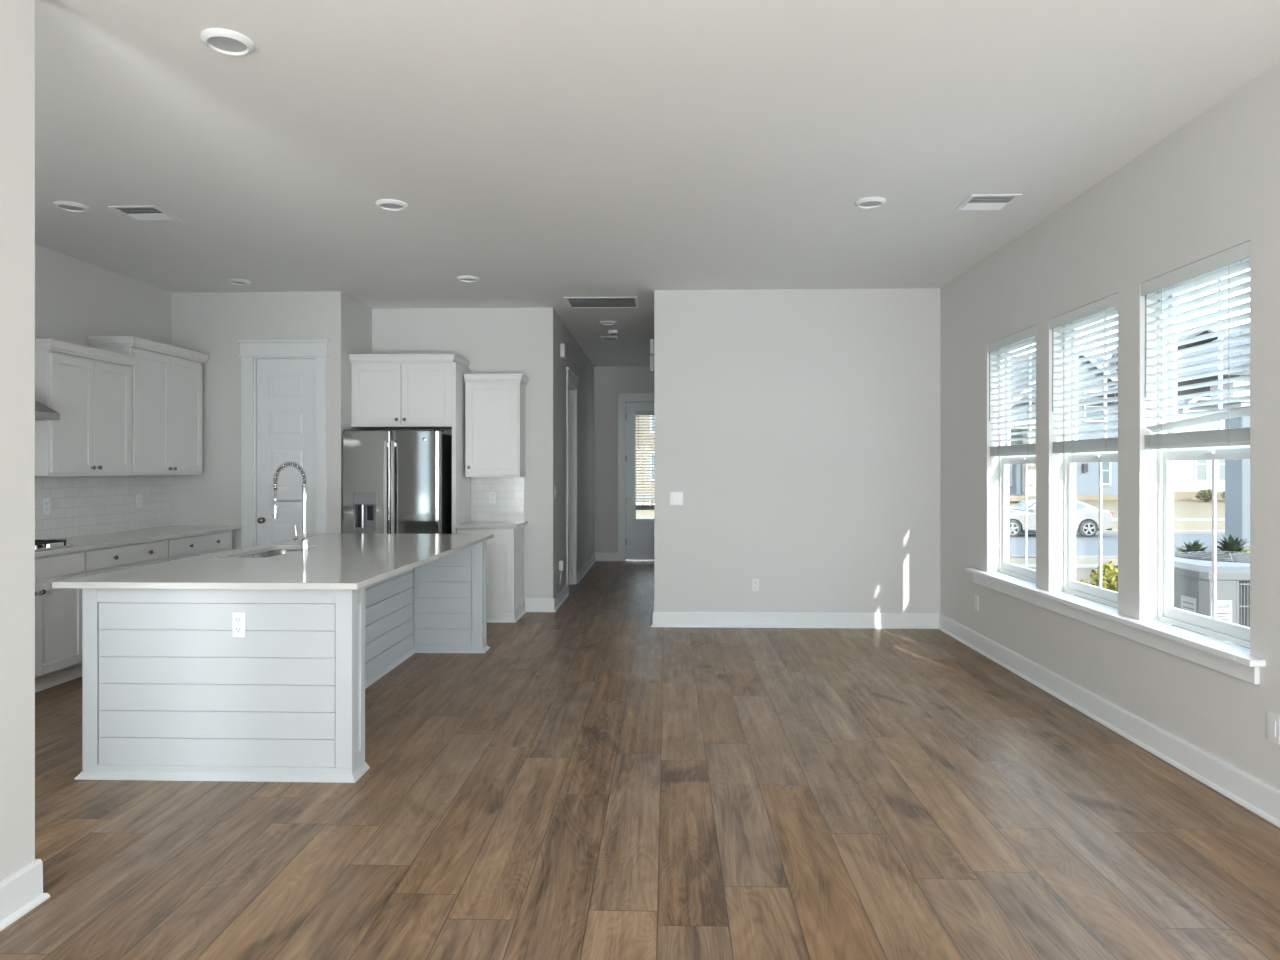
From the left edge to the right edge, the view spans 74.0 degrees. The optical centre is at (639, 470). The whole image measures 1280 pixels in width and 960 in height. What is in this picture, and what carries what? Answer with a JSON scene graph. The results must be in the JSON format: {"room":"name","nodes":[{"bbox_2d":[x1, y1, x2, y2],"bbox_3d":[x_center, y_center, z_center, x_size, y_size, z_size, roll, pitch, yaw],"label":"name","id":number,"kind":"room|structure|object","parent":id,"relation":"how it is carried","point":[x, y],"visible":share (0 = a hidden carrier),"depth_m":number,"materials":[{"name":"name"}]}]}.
{"room":"open-plan living room","nodes":[
{"label":"open-plan living room","id":0,"kind":"room"},
{"bbox_2d":[0,0,34,881],"bbox_3d":[-2.153,-0.115,-0.062,0.130,3.070,5.740,0,0,2],"label":"wall","id":1,"kind":"structure","parent":0,"point":[17,17],"depth_m":2.72,"materials":[{"name":"paint"}]},
{"bbox_2d":[0,859,49,930],"bbox_3d":[-2.153,1.353,-0.047,0.190,0.135,5.770,0,0,2],"label":"baseboard","id":2,"kind":"structure","parent":1,"relation":"attached to","point":[21,892],"depth_m":2.73,"materials":[{"name":"paint"}]},
{"bbox_2d":[35,244,171,346],"bbox_3d":[-4.501,-0.115,4.600,0.130,3.070,6.770,0,0,2],"label":"wall","id":3,"kind":"structure","parent":0,"point":[76,299],"depth_m":6.74,"materials":[{"name":"paint"}]},
{"bbox_2d":[43,498,49,514],"bbox_3d":[-4.371,0.260,6.262,0.009,0.118,0.075,0,0,2],"label":"power outlet","id":4,"kind":"object","parent":3,"relation":"attached to","point":[46,501],"visible":1,"depth_m":6.26,"materials":[{"name":"white plastic"}]},
{"bbox_2d":[35,400,59,420],"bbox_3d":[-4.156,-0.992,5.245,0.520,1.316,0.910,0,0,2],"label":"range hood","id":5,"kind":"object","parent":3,"relation":"attached to","point":[42,412],"visible":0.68,"depth_m":5.58,"materials":[{"name":"metal"}]},
{"bbox_2d":[35,339,136,475],"bbox_3d":[-4.194,-0.435,6.286,0.376,0.940,0.941,0,0,2],"label":"upper cabinet","id":6,"kind":"object","parent":3,"relation":"attached to","point":[89,387],"visible":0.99,"depth_m":6.17,"materials":[{"name":"paint"}]},
{"bbox_2d":[35,475,171,539],"bbox_3d":[-4.391,0.263,5.892,0.008,0.486,3.940,0,0,2],"label":"backsplash","id":7,"kind":"structure","parent":3,"relation":"attached to","point":[79,505],"depth_m":6.85,"materials":[{"name":"tile"}]},
{"bbox_2d":[136,494,141,507],"bbox_3d":[-4.336,0.260,7.361,0.009,0.118,0.075,0,0,2],"label":"power outlet","id":8,"kind":"object","parent":3,"relation":"attached to","point":[138,496],"visible":1,"depth_m":7.35,"materials":[{"name":"white plastic"}]},
{"bbox_2d":[88,336,209,474],"bbox_3d":[-4.163,-0.515,7.272,0.376,1.100,1.102,0,0,2],"label":"upper cabinet","id":9,"kind":"object","parent":3,"relation":"attached to","point":[166,380],"visible":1,"depth_m":7.16,"materials":[{"name":"paint"}]},
{"bbox_2d":[172,291,371,549],"bbox_3d":[-3.527,-0.115,8.251,1.585,3.070,0.830,0,0,2],"label":"wall","id":10,"kind":"structure","parent":0,"point":[209,323],"depth_m":7.84,"materials":[{"name":"paint"}]},
{"bbox_2d":[237,339,329,547],"bbox_3d":[-3.273,0.107,7.863,0.844,2.625,0.160,0,0,2],"label":"door","id":11,"kind":"structure","parent":10,"relation":"in","point":[283,381],"depth_m":7.84,"materials":[{"name":"paint"}]},
{"bbox_2d":[372,308,554,601],"bbox_3d":[-1.858,-0.115,8.678,1.965,3.070,0.130,0,0,2],"label":"wall","id":12,"kind":"structure","parent":0,"point":[493,340],"depth_m":8.59,"materials":[{"name":"paint"}]},
{"bbox_2d":[489,491,495,502],"bbox_3d":[-1.488,0.265,8.589,0.075,0.118,0.009,0,0,2],"label":"power outlet","id":13,"kind":"object","parent":12,"relation":"attached to","point":[492,494],"visible":1,"depth_m":8.59,"materials":[{"name":"white plastic"}]},
{"bbox_2d":[464,374,528,476],"bbox_3d":[-1.413,-0.441,8.409,0.571,0.998,0.381,0,0,2],"label":"upper cabinet","id":14,"kind":"object","parent":12,"relation":"attached to","point":[494,403],"visible":1,"depth_m":8.26,"materials":[{"name":"paint"}]},
{"bbox_2d":[473,477,523,520],"bbox_3d":[-1.433,0.281,8.596,0.520,0.451,0.008,0,0,2],"label":"backsplash","id":15,"kind":"structure","parent":12,"relation":"attached to","point":[509,505],"depth_m":8.59,"materials":[{"name":"tile"}]},
{"bbox_2d":[525,598,555,611],"bbox_3d":[-1.003,1.353,8.571,0.310,0.135,0.030,0,0,2],"label":"baseboard","id":16,"kind":"structure","parent":12,"relation":"attached to","point":[531,604],"depth_m":8.57,"materials":[{"name":"paint"}]},
{"bbox_2d":[555,311,593,595],"bbox_3d":[-0.859,-0.115,11.073,0.120,3.070,4.720,0,0,2],"label":"wall","id":17,"kind":"structure","parent":0,"point":[576,359],"depth_m":10.93,"materials":[{"name":"paint"}]},
{"bbox_2d":[559,561,563,583],"bbox_3d":[-0.840,1.085,9.081,0.045,0.251,0.060,0,0,2],"label":"plug","id":18,"kind":"object","parent":17,"relation":"attached to","point":[561,563],"visible":1,"depth_m":9.05,"materials":[{"name":"white plastic"}]},
{"bbox_2d":[560,343,565,358],"bbox_3d":[-0.832,-1.300,9.221,0.052,0.150,0.150,0,0,2],"label":"door chime","id":19,"kind":"object","parent":17,"relation":"attached to","point":[562,345],"visible":1,"depth_m":9.15,"materials":[{"name":"white plastic"}]},
{"bbox_2d":[566,367,578,593],"bbox_3d":[-1.258,0.117,10.245,0.935,2.605,1.070,0,0,2],"label":"door","id":20,"kind":"structure","parent":17,"relation":"in","point":[572,378],"depth_m":10.64,"materials":[{"name":"paint"}]},
{"bbox_2d":[554,552,595,610],"bbox_3d":[-0.786,1.353,10.991,0.030,0.135,4.880,0,0,2],"label":"baseboard","id":21,"kind":"structure","parent":17,"relation":"attached to","point":[561,596],"depth_m":10.76,"materials":[{"name":"paint"}]},
{"bbox_2d":[594,366,653,560],"bbox_3d":[0.693,-0.115,13.460,3.070,3.070,0.150,0,0,2],"label":"wall","id":22,"kind":"structure","parent":0,"point":[608,381],"depth_m":13.42,"materials":[{"name":"paint"}]},
{"bbox_2d":[595,552,617,560],"bbox_3d":[0.700,1.353,13.370,2.850,0.135,0.030,0,0,2],"label":"baseboard","id":23,"kind":"structure","parent":22,"relation":"attached to","point":[599,556],"depth_m":13.41,"materials":[{"name":"paint"}]},
{"bbox_2d":[618,393,653,560],"bbox_3d":[0.235,0.098,13.432,1.160,2.645,0.215,0,0,2],"label":"door","id":24,"kind":"structure","parent":22,"relation":"in","point":[639,531],"depth_m":13.40,"materials":[{"name":"paint"}]},
{"bbox_2d":[635,411,653,509],"bbox_3d":[0.233,-0.164,13.333,0.612,1.552,0.078,0,0,2],"label":"window blind","id":25,"kind":"object","parent":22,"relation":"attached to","point":[637,507],"visible":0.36,"depth_m":13.34,"materials":[{"name":"white plastic"}]},
{"bbox_2d":[0,561,1279,959],"bbox_3d":[-0.940,1.480,5.232,7.548,0.120,17.000,0,0,2],"label":"floor","id":26,"kind":"structure","parent":0,"point":[597,781],"depth_m":3.44,"materials":[{"name":"brown wood"}]},
{"bbox_2d":[35,551,84,692],"bbox_3d":[-4.074,0.978,5.342,0.618,0.884,0.930,0,0,2],"label":"base cabinet","id":27,"kind":"object","parent":26,"relation":"on","point":[58,612],"visible":0.52,"depth_m":5.54,"materials":[{"name":"paint"}]},
{"bbox_2d":[74,539,167,678],"bbox_3d":[-4.043,0.978,6.289,0.618,0.884,0.963,0,0,2],"label":"base cabinet","id":28,"kind":"object","parent":26,"relation":"on","point":[108,559],"visible":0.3,"depth_m":6.19,"materials":[{"name":"paint"}]},
{"bbox_2d":[167,530,231,560],"bbox_3d":[-4.012,0.978,7.281,0.618,0.884,1.020,0,0,2],"label":"base cabinet","id":29,"kind":"object","parent":26,"relation":"on","point":[196,545],"visible":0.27,"depth_m":7.20,"materials":[{"name":"paint"}]},
{"bbox_2d":[75,540,489,782],"bbox_3d":[-1.904,0.978,5.368,1.307,0.884,2.954,0,0,2],"label":"kitchen island","id":30,"kind":"object","parent":26,"relation":"on","point":[169,693],"visible":0.76,"depth_m":3.92,"materials":[{"name":"paint"}]},
{"bbox_2d":[232,612,245,637],"bbox_3d":[-1.847,0.708,3.912,0.062,0.118,0.009,0,0,2],"label":"power outlet","id":31,"kind":"object","parent":30,"relation":"attached to","point":[238,618],"visible":1,"depth_m":3.91,"materials":[{"name":"white plastic"}]},
{"bbox_2d":[235,617,241,622],"bbox_3d":[-1.847,0.685,3.909,0.034,0.029,0.003,0,0,2],"label":"receptacle","id":32,"kind":"object","parent":31,"relation":"attached to","point":[237,619],"depth_m":3.91,"materials":[{"name":"white plastic"}]},
{"bbox_2d":[235,627,241,632],"bbox_3d":[-1.847,0.731,3.909,0.034,0.029,0.003,0,0,2],"label":"receptacle","id":33,"kind":"object","parent":31,"relation":"attached to","point":[237,629],"depth_m":3.91,"materials":[{"name":"white plastic"}]},
{"bbox_2d":[52,533,493,589],"bbox_3d":[-1.928,0.521,5.356,1.405,0.030,3.015,0,0,2],"label":"island countertop","id":34,"kind":"structure","parent":30,"relation":"on","point":[332,561],"depth_m":4.55,"materials":[{"name":"stone"}]},
{"bbox_2d":[237,550,298,557],"bbox_3d":[-2.333,0.637,5.362,0.355,0.198,0.870,0,0,2],"label":"sink","id":35,"kind":"object","parent":34,"relation":"in","point":[273,552],"visible":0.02,"depth_m":5.68,"materials":[{"name":"metal"}]},
{"bbox_2d":[272,461,308,551],"bbox_3d":[-2.183,0.221,5.300,0.229,0.569,0.077,0,0,2],"label":"kitchen faucet","id":36,"kind":"object","parent":34,"relation":"on","point":[304,538],"visible":1,"depth_m":5.30,"materials":[{"name":"silver metal"}]},
{"bbox_2d":[342,430,451,533],"bbox_3d":[-2.276,0.520,8.153,0.903,1.800,0.846,0,0,2],"label":"refrigerator","id":37,"kind":"object","parent":26,"relation":"on","point":[394,482],"visible":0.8,"depth_m":7.79,"materials":[{"name":"silver metal"}]},
{"bbox_2d":[349,354,470,533],"bbox_3d":[-2.228,0.160,8.307,1.005,2.520,0.636,0,0,2],"label":"upper cabinet","id":38,"kind":"object","parent":26,"relation":"on","point":[389,391],"visible":0.95,"depth_m":8.03,"materials":[{"name":"paint"}]},
{"bbox_2d":[457,526,525,622],"bbox_3d":[-1.438,0.978,8.271,0.570,0.884,0.598,0,0,2],"label":"base cabinet","id":39,"kind":"object","parent":26,"relation":"on","point":[505,550],"visible":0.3,"depth_m":8.01,"materials":[{"name":"paint"}]},
{"bbox_2d":[455,521,527,527],"bbox_3d":[-1.432,0.521,8.279,0.579,0.030,0.639,0,0,2],"label":"countertop","id":40,"kind":"structure","parent":39,"relation":"on","point":[471,524],"depth_m":8.04,"materials":[{"name":"stone"}]},
{"bbox_3d":[-4.103,0.978,4.404,0.618,0.884,0.944,0,0,2],"label":"base cabinet","id":41,"kind":"object","parent":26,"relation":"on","visible":0},
{"bbox_2d":[35,526,240,556],"bbox_3d":[-4.067,0.521,5.882,0.654,0.030,3.939,0,0,2],"label":"countertop","id":42,"kind":"structure","parent":41,"relation":"on","point":[95,541],"depth_m":6.57,"materials":[{"name":"stone"}]},
{"bbox_2d":[35,540,72,550],"bbox_3d":[-4.074,0.483,5.272,0.501,0.046,0.910,0,0,2],"label":"gas cooktop","id":43,"kind":"object","parent":42,"relation":"in","point":[38,546],"visible":0.33,"depth_m":5.56,"materials":[{"name":"metal"}]},
{"bbox_2d":[35,545,72,550],"bbox_3d":[-4.075,0.501,5.272,0.500,0.010,0.910,0,0,2],"label":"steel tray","id":44,"kind":"object","parent":43,"relation":"on","point":[37,547],"depth_m":5.52,"materials":[{"name":"metal"}]},
{"bbox_2d":[35,0,1279,366],"bbox_3d":[-0.915,-1.775,5.232,7.598,0.250,17.000,0,0,2],"label":"ceiling","id":45,"kind":"structure","parent":0,"point":[542,152],"depth_m":4.12,"materials":[{"name":"paint"}]},
{"bbox_2d":[53,201,89,211],"bbox_3d":[-3.534,-1.640,5.285,0.192,0.020,0.192,0,0,2],"label":"recessed light","id":46,"kind":"object","parent":45,"relation":"in","point":[69,206],"visible":1,"depth_m":5.27,"materials":[{"name":"paint"}]},
{"bbox_2d":[108,205,181,220],"bbox_3d":[-3.159,-1.644,5.433,0.300,0.012,0.300,0,0,2],"label":"ceiling vent","id":47,"kind":"object","parent":45,"relation":"in","point":[151,212],"visible":1,"depth_m":5.42,"materials":[{"name":"metal"}]},
{"bbox_2d":[200,28,254,55],"bbox_3d":[-1.582,-1.640,3.262,0.192,0.020,0.192,0,0,2],"label":"recessed light","id":48,"kind":"object","parent":45,"relation":"in","point":[224,41],"visible":1,"depth_m":3.25,"materials":[{"name":"paint"}]},
{"bbox_2d":[226,279,250,284],"bbox_3d":[-3.487,-1.640,7.384,0.192,0.020,0.192,0,0,2],"label":"recessed light","id":49,"kind":"object","parent":45,"relation":"in","point":[231,281],"visible":1,"depth_m":7.36,"materials":[{"name":"paint"}]},
{"bbox_2d":[375,199,407,210],"bbox_3d":[-1.534,-1.640,5.251,0.192,0.020,0.192,0,0,2],"label":"recessed light","id":50,"kind":"object","parent":45,"relation":"in","point":[387,204],"visible":1,"depth_m":5.23,"materials":[{"name":"paint"}]},
{"bbox_2d":[457,276,478,281],"bbox_3d":[-1.470,-1.640,7.270,0.192,0.020,0.192,0,0,2],"label":"recessed light","id":51,"kind":"object","parent":45,"relation":"in","point":[460,278],"visible":1,"depth_m":7.24,"materials":[{"name":"paint"}]},
{"bbox_2d":[564,297,638,307],"bbox_3d":[-0.366,-1.644,8.316,0.700,0.012,0.520,0,0,2],"label":"ceiling vent","id":52,"kind":"object","parent":45,"relation":"in","point":[573,302],"visible":1,"depth_m":8.28,"materials":[{"name":"metal"}]},
{"bbox_2d":[600,321,616,324],"bbox_3d":[-0.351,-1.640,9.416,0.192,0.020,0.192,0,0,2],"label":"recessed light","id":53,"kind":"object","parent":45,"relation":"in","point":[601,322],"visible":1,"depth_m":9.38,"materials":[{"name":"paint"}]},
{"bbox_2d":[599,336,618,340],"bbox_3d":[-0.385,-1.644,10.568,0.220,0.012,0.300,0,0,2],"label":"ceiling vent","id":54,"kind":"object","parent":45,"relation":"in","point":[603,338],"visible":1,"depth_m":10.53,"materials":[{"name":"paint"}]},
{"bbox_2d":[608,330,618,334],"bbox_3d":[-0.313,-1.629,9.995,0.130,0.043,0.130,0,0,2],"label":"smoke detector","id":55,"kind":"object","parent":45,"relation":"attached to","point":[613,332],"visible":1,"depth_m":9.95,"materials":[{"name":"white plastic"}]},
{"bbox_2d":[854,197,886,208],"bbox_3d":[1.411,-1.640,5.208,0.192,0.020,0.192,0,0,2],"label":"recessed light","id":56,"kind":"object","parent":45,"relation":"in","point":[868,202],"visible":1,"depth_m":5.19,"materials":[{"name":"paint"}]},
{"bbox_2d":[955,194,1021,210],"bbox_3d":[2.132,-1.644,5.215,0.300,0.012,0.300,0,0,2],"label":"ceiling vent","id":57,"kind":"object","parent":45,"relation":"in","point":[976,202],"visible":1,"depth_m":5.20,"materials":[{"name":"metal"}]},
{"bbox_2d":[654,288,939,612],"bbox_3d":[1.488,-0.115,9.788,2.583,3.070,4.140,0,0,2],"label":"wall","id":58,"kind":"structure","parent":0,"point":[798,430],"depth_m":7.72,"materials":[{"name":"paint"}]},
{"bbox_2d":[650,339,653,370],"bbox_3d":[0.141,-1.255,9.200,0.072,0.340,0.100,0,0,2],"label":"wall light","id":59,"kind":"object","parent":58,"relation":"attached to","point":[651,340],"visible":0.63,"depth_m":9.18,"materials":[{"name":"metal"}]},
{"bbox_2d":[670,492,682,504],"bbox_3d":[0.333,0.251,7.749,0.118,0.118,0.009,0,0,2],"label":"light switch","id":60,"kind":"object","parent":58,"relation":"attached to","point":[676,498],"visible":1,"depth_m":7.75,"materials":[{"name":"white plastic"}]},
{"bbox_2d":[752,579,758,590],"bbox_3d":[1.050,1.037,7.726,0.062,0.110,0.009,0,0,2],"label":"power outlet","id":61,"kind":"object","parent":58,"relation":"attached to","point":[755,582],"visible":1,"depth_m":7.72,"materials":[{"name":"white plastic"}]},
{"bbox_2d":[940,62,1279,789],"bbox_3d":[2.623,-0.115,2.298,0.162,3.070,11.060,0,0,2],"label":"wall","id":62,"kind":"structure","parent":0,"point":[1210,187],"depth_m":4.51,"materials":[{"name":"paint"}]},
{"bbox_2d":[651,603,1279,827],"bbox_3d":[1.302,1.353,4.411,2.613,0.135,14.900,0,0,2],"label":"baseboard","id":63,"kind":"structure","parent":62,"relation":"attached to","point":[1254,794],"depth_m":5.33,"materials":[{"name":"paint"}]},
{"bbox_2d":[975,595,978,610],"bbox_3d":[2.680,1.050,6.768,0.009,0.118,0.075,0,0,2],"label":"power outlet","id":64,"kind":"object","parent":62,"relation":"attached to","point":[976,596],"visible":1,"depth_m":6.75,"materials":[{"name":"white plastic"}]},
{"bbox_2d":[999,336,1035,582],"bbox_3d":[2.788,-0.100,6.120,0.072,1.760,0.872,0,0,2],"label":"window","id":65,"kind":"structure","parent":62,"relation":"in","point":[1025,573],"depth_m":6.49,"materials":[{"name":"plastic"}]},
{"bbox_2d":[988,325,1035,455],"bbox_3d":[2.696,-0.545,6.122,0.078,0.867,0.864,0,0,2],"label":"window blind","id":66,"kind":"object","parent":65,"relation":"attached to","point":[1020,449],"visible":0.84,"depth_m":6.13,"materials":[{"name":"white plastic"}]},
{"bbox_2d":[1064,306,1117,607],"bbox_3d":[2.754,-0.100,5.071,0.072,1.760,0.841,0,0,2],"label":"window","id":67,"kind":"structure","parent":62,"relation":"in","point":[1099,594],"depth_m":5.43,"materials":[{"name":"plastic"}]},
{"bbox_2d":[1050,293,1117,453],"bbox_3d":[2.663,-0.545,5.074,0.078,0.867,0.833,0,0,2],"label":"window blind","id":68,"kind":"object","parent":67,"relation":"attached to","point":[1100,444],"visible":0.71,"depth_m":5.07,"materials":[{"name":"white plastic"}]},
{"bbox_2d":[966,568,1264,666],"bbox_3d":[2.647,0.794,5.176,0.153,0.028,3.345,0,0,2],"label":"window sill","id":69,"kind":"structure","parent":62,"relation":"attached to","point":[1224,649],"depth_m":4.35,"materials":[{"name":"paint"}]},
{"bbox_2d":[973,574,1259,684],"bbox_3d":[2.623,0.849,5.174,0.021,0.082,3.270,0,0,2],"label":"trim","id":70,"kind":"structure","parent":62,"relation":"attached to","point":[1229,667],"depth_m":4.40,"materials":[{"name":"paint"}]},
{"bbox_2d":[1158,257,1249,647],"bbox_3d":[2.721,-0.100,4.016,0.072,1.760,0.840,0,0,2],"label":"window","id":71,"kind":"structure","parent":62,"relation":"in","point":[1234,633],"depth_m":4.31,"materials":[{"name":"plastic"}]},
{"bbox_2d":[1141,241,1249,449],"bbox_3d":[2.630,-0.545,4.019,0.078,0.867,0.832,0,0,2],"label":"window blind","id":72,"kind":"object","parent":71,"relation":"attached to","point":[1232,436],"visible":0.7,"depth_m":4.00,"materials":[{"name":"white plastic"}]},
{"bbox_2d":[1267,711,1279,744],"bbox_3d":[2.575,1.045,3.455,0.009,0.118,0.075,0,0,2],"label":"power outlet","id":73,"kind":"object","parent":62,"relation":"attached to","point":[1273,720],"visible":1,"depth_m":3.45,"materials":[{"name":"white plastic"}]},
{"label":"outside","id":74,"kind":"structure","parent":0,"visible":0},
{"bbox_2d":[1009,568,1115,607],"bbox_3d":[25.108,2.035,3.004,130.000,0.930,31.600,0,0,2],"label":"ground","id":75,"kind":"structure","parent":74,"point":[1083,573],"depth_m":17.20,"materials":[{"name":"brown"}]},
{"bbox_2d":[1075,578,1090,598],"bbox_3d":[6.229,1.678,12.105,0.399,0.342,0.428,0,0,-15],"label":"shrub","id":76,"kind":"object","parent":75,"relation":"on","point":[1079,580],"visible":0.12,"depth_m":12.05,"materials":[{"name":"green plant"}]},
{"bbox_2d":[1089,561,1117,591],"bbox_3d":[6.733,1.560,12.094,0.604,0.564,0.596,0,0,24],"label":"shrub","id":77,"kind":"object","parent":75,"relation":"on","point":[1109,582],"visible":0.42,"depth_m":12.03,"materials":[{"name":"green plant"}]},
{"bbox_2d":[1095,329,1249,577],"bbox_3d":[10.777,-0.380,12.964,6.000,4.600,3.400,0,0,2],"label":"porch","id":78,"kind":"object","parent":75,"relation":"on","point":[1237,471],"visible":0.17,"depth_m":11.74,"materials":[{"name":"grey"}]},
{"bbox_2d":[1175,539,1210,552],"bbox_3d":[6.373,1.260,9.809,0.627,0.955,0.587,0,0,21],"label":"shrub","id":79,"kind":"object","parent":75,"relation":"on","point":[1195,546],"visible":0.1,"depth_m":9.75,"materials":[{"name":"green plant"}]},
{"bbox_2d":[1171,551,1249,648],"bbox_3d":[3.749,1.018,5.409,0.950,1.004,0.950,0,0,2],"label":"condenser unit","id":80,"kind":"object","parent":75,"relation":"on","point":[1192,570],"visible":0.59,"depth_m":5.03,"materials":[{"name":"metal"}]},
{"bbox_2d":[1239,581,1249,645],"bbox_3d":[3.748,1.010,5.391,0.850,0.740,0.815,0,0,2],"label":"grille","id":81,"kind":"object","parent":80,"relation":"attached to","point":[1244,586],"depth_m":5.03,"materials":[{"name":"white metal"}]},
{"bbox_2d":[1205,534,1249,551],"bbox_3d":[6.911,1.238,9.938,0.594,1.012,0.611,0,0,-2],"label":"shrub","id":82,"kind":"object","parent":75,"relation":"on","point":[1231,544],"visible":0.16,"depth_m":9.89,"materials":[{"name":"green plant"}]},
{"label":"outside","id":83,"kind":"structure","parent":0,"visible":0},
{"bbox_2d":[1112,521,1224,529],"bbox_3d":[26.148,2.493,35.738,130.000,0.495,3.900,0,0,2],"label":"lawn","id":84,"kind":"structure","parent":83,"point":[1177,525],"depth_m":36.20,"materials":[{"name":"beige plant"}]},
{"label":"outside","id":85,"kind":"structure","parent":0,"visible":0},
{"bbox_2d":[636,499,1224,517],"bbox_3d":[27.048,1.950,64.074,130.000,1.060,50.200,0,0,2],"label":"lawn","id":86,"kind":"structure","parent":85,"point":[1182,508],"depth_m":44.38,"materials":[{"name":"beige plant"}]},
{"bbox_2d":[636,415,653,497],"bbox_3d":[-3.501,-2.930,55.139,13.300,9.200,11.000,0,0,2],"label":"house","id":87,"kind":"structure","parent":86,"relation":"on","point":[637,492],"depth_m":50.02,"materials":[{"name":"concrete"}]},
{"bbox_2d":[1009,348,1117,500],"bbox_3d":[23.802,-2.870,53.221,11.000,9.080,13.100,0,0,2],"label":"house","id":88,"kind":"structure","parent":86,"relation":"on","point":[1087,473],"depth_m":49.17,"materials":[{"name":"blue"}]},
{"bbox_2d":[1109,329,1224,499],"bbox_3d":[37.728,-3.520,53.829,14.800,10.380,11.000,0,0,2],"label":"house","id":89,"kind":"structure","parent":86,"relation":"on","point":[1190,476],"depth_m":49.00,"materials":[{"name":"white"}]},
{"bbox_2d":[1194,489,1211,501],"bbox_3d":[31.722,1.365,47.619,1.009,0.813,1.016,0,0,-2],"label":"shrub","id":90,"kind":"object","parent":86,"relation":"on","point":[1202,494],"visible":0.84,"depth_m":47.49,"materials":[{"name":"green plant"}]},
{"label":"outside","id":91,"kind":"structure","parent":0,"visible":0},
{"bbox_2d":[1009,533,1224,555],"bbox_3d":[25.911,2.595,28.292,130.000,0.359,10.400,0,0,2],"label":"road","id":92,"kind":"structure","parent":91,"point":[1085,546],"depth_m":28.68,"materials":[{"name":"grey asphalt"}]},
{"bbox_2d":[1009,497,1112,536],"bbox_3d":[15.308,1.746,32.530,4.705,1.475,2.000,0,0,2],"label":"parked car","id":93,"kind":"object","parent":92,"relation":"on","point":[1087,515],"visible":0.48,"depth_m":31.66,"materials":[{"name":"paint"}]},
{"bbox_2d":[1009,556,1117,557],"bbox_3d":[25.741,2.489,22.944,130.000,0.313,0.300,0,0,2],"label":"curb","id":94,"kind":"object","parent":92,"relation":"on","point":[1009,556],"depth_m":23.23,"materials":[{"name":"concrete"}]},
{"bbox_2d":[1020,530,1224,533],"bbox_3d":[26.081,2.518,33.639,130.000,0.315,0.300,0,0,2],"label":"curb","id":95,"kind":"object","parent":92,"relation":"on","point":[1103,531],"depth_m":33.64,"materials":[{"name":"concrete"}]},
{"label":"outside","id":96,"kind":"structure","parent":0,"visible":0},
{"bbox_2d":[1015,564,1117,567],"bbox_3d":[25.630,2.373,19.446,130.000,0.365,1.300,0,0,2],"label":"sidewalk","id":97,"kind":"structure","parent":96,"point":[1022,565],"depth_m":20.01,"materials":[{"name":"concrete"}]},
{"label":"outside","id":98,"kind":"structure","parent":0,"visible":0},
{"bbox_2d":[636,517,1224,521],"bbox_3d":[26.230,2.343,38.337,130.000,0.365,1.300,0,0,2],"label":"sidewalk","id":99,"kind":"structure","parent":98,"point":[1114,519],"depth_m":38.39,"materials":[{"name":"concrete"}]},
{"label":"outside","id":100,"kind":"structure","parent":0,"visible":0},
{"bbox_2d":[1009,558,1117,563],"bbox_3d":[25.694,2.474,21.445,130.000,0.418,2.700,0,0,2],"label":"verge","id":101,"kind":"structure","parent":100,"point":[1011,560],"depth_m":22.16,"materials":[{"name":"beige concrete"}]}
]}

